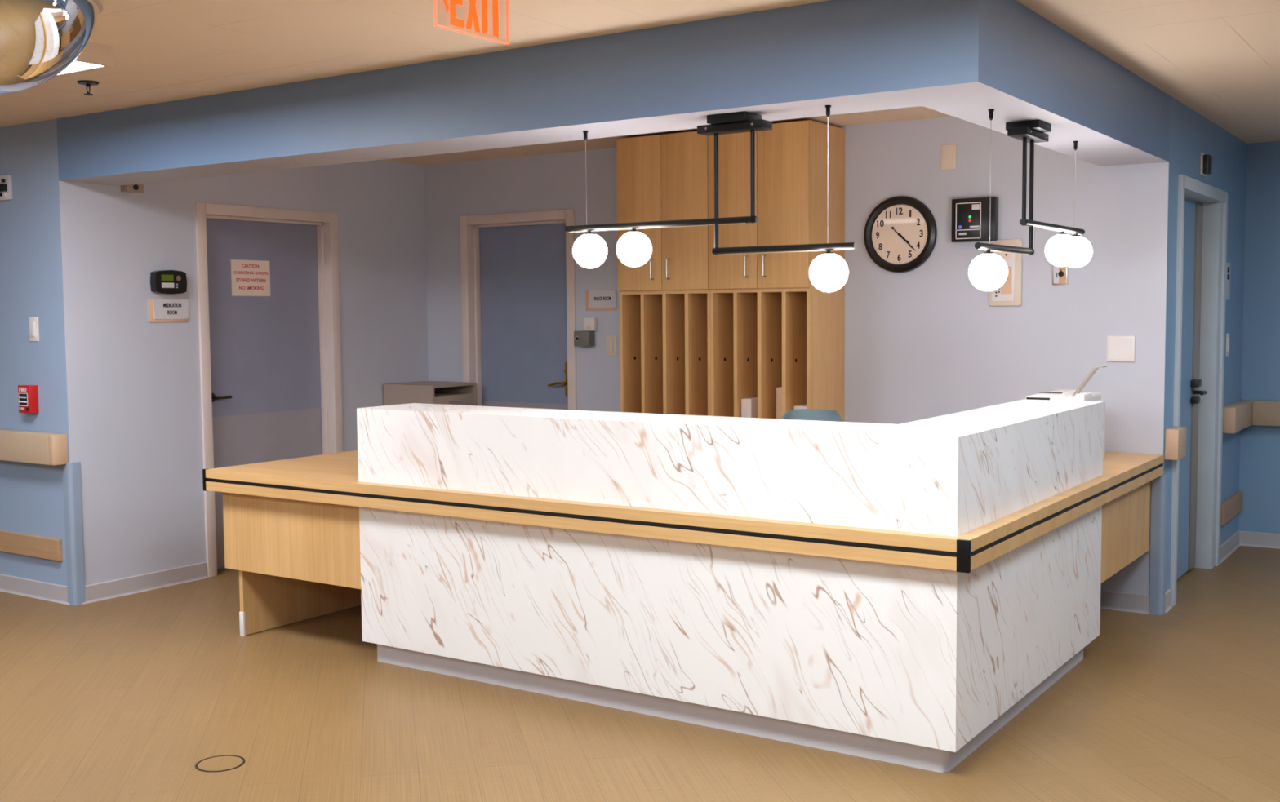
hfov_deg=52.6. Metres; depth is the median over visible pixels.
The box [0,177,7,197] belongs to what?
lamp
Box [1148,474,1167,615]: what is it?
guard
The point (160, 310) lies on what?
room sign
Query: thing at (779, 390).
binder
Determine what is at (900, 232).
wall clock
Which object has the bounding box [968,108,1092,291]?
pendant light
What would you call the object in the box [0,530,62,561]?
rail
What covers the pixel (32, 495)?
wall
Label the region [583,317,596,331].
thermostat
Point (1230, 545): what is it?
baseboard
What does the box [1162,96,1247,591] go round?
wall
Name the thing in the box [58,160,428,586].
wall
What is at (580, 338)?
box
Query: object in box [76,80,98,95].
sprinkler
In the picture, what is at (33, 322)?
light switch
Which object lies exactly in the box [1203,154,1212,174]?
lamp
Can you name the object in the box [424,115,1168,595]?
wall
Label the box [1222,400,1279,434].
handrail
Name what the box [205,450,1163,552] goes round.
countertop
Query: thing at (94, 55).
ceiling light
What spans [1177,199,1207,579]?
door
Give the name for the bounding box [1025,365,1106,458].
printer
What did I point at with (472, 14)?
exit sign
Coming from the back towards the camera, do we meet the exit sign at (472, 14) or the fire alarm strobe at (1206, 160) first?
the fire alarm strobe at (1206, 160)
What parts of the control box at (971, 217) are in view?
label plate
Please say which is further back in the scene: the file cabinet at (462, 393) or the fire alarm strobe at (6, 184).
the file cabinet at (462, 393)
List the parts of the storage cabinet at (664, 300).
door, handle, handle, door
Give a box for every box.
[573,331,595,346]
[951,196,998,242]
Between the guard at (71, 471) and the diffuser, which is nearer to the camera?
the diffuser
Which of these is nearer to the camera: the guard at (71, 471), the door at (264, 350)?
the guard at (71, 471)
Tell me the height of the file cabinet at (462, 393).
1.004 m
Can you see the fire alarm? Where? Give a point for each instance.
(28, 395)
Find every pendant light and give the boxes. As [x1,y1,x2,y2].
[564,105,857,292]
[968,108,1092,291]
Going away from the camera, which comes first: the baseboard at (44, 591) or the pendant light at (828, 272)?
the pendant light at (828, 272)
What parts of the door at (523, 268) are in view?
kick plate, handle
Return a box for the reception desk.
[202,399,1163,773]
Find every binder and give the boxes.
[741,396,757,417]
[776,386,782,419]
[794,404,806,409]
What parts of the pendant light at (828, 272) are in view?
globe, globe, rod, rod, globe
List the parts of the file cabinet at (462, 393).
drawer, handle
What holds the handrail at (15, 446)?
attached to the wall at (32, 495)
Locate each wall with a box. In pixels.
[0,118,70,586]
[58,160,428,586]
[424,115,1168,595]
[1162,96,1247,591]
[1238,141,1279,533]
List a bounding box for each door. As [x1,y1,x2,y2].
[205,217,322,569]
[479,222,568,409]
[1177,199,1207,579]
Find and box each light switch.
[28,316,39,341]
[605,335,617,355]
[1225,333,1230,356]
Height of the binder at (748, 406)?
0.266 m
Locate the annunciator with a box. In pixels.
[988,239,1022,306]
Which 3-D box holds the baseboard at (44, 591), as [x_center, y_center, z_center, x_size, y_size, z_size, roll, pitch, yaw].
[-4.284,0.932,7.480,3.381,0.088,0.018,2,5,34]
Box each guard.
[62,462,85,605]
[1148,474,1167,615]
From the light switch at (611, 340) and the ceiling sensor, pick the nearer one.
the ceiling sensor
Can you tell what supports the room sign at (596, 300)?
attached to the wall at (923, 342)
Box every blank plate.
[941,144,956,169]
[1106,336,1135,362]
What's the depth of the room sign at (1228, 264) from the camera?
7.32 m
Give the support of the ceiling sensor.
attached to the wall at (134, 383)
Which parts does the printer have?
lid, support frame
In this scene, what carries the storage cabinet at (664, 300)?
on the floor
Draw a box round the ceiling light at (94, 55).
[53,41,113,77]
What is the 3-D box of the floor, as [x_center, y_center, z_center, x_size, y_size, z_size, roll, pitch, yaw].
[-1.441,1.200,4.617,11.300,0.103,11.348,2,5,34]
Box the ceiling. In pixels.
[0,0,1279,165]
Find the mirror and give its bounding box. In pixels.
[0,0,102,93]
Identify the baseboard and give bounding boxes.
[0,573,70,605]
[82,562,207,604]
[1100,590,1149,614]
[1164,531,1239,613]
[1237,530,1279,549]
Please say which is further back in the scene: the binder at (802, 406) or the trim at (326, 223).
the trim at (326, 223)
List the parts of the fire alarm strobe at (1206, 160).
plate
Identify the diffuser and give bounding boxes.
[59,61,100,73]
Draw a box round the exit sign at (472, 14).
[433,0,509,44]
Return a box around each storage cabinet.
[616,131,711,416]
[707,120,844,422]
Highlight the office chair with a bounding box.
[781,408,843,422]
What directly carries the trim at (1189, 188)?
attached to the wall at (1192, 134)
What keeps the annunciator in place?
attached to the wall at (923, 342)
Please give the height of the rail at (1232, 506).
0.120 m
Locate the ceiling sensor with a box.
[120,183,143,193]
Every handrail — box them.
[0,429,68,466]
[1164,426,1186,460]
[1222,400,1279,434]
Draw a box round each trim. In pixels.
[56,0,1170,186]
[195,202,342,577]
[459,208,577,410]
[1169,173,1227,606]
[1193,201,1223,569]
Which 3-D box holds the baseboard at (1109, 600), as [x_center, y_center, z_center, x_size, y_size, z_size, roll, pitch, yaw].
[0.506,0.895,7.423,4.594,0.088,0.018,2,5,34]
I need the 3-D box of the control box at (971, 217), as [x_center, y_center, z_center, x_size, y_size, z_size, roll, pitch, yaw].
[1.674,-0.906,6.483,0.223,0.216,0.060,2,5,34]
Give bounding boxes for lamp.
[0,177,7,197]
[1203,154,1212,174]
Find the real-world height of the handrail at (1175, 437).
0.145 m
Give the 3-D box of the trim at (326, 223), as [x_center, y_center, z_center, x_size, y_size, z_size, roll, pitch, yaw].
[-2.178,-0.085,7.586,0.144,2.067,1.025,2,5,34]
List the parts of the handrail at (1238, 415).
rail, rail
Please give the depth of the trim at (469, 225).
8.36 m
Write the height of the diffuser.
0.016 m
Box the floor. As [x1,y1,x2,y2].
[0,546,1279,801]
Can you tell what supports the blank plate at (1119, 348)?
attached to the wall at (923, 342)
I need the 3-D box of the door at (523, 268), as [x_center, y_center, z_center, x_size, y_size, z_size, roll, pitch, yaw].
[-0.728,-0.118,8.270,0.760,1.994,0.103,2,5,34]
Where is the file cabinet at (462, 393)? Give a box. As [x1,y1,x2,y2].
[383,381,476,405]
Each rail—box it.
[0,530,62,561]
[1220,491,1243,525]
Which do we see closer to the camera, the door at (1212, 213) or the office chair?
the office chair
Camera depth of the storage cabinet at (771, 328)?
6.76 m
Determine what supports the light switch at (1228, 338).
attached to the wall at (1192, 134)
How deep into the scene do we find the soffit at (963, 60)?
4.67 m
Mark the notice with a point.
(249, 277)
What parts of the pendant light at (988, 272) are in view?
globe, rod, rod, globe, globe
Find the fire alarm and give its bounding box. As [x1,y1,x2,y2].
[17,385,39,413]
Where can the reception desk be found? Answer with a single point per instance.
(898, 594)
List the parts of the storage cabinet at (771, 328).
door, handle, handle, door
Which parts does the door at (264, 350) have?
handle, kick plate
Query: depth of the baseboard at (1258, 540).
7.83 m
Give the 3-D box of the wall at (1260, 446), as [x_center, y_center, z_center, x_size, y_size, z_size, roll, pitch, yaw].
[4.850,-0.289,7.080,3.648,2.424,0.100,2,5,34]
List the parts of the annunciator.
plate, speaker plate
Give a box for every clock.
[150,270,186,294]
[863,195,937,272]
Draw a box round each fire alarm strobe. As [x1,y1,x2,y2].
[0,174,12,200]
[1200,152,1212,177]
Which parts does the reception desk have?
modesty panel, leg panel, panel, modesty panel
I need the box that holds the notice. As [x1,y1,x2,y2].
[231,259,270,296]
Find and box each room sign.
[147,298,188,322]
[585,288,616,310]
[1225,262,1231,300]
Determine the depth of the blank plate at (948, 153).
6.56 m
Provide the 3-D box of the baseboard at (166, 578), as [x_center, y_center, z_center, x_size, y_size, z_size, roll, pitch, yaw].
[-2.108,0.904,7.626,0.018,0.088,2.580,2,5,34]
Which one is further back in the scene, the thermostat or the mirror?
the thermostat
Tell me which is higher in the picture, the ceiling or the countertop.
the ceiling

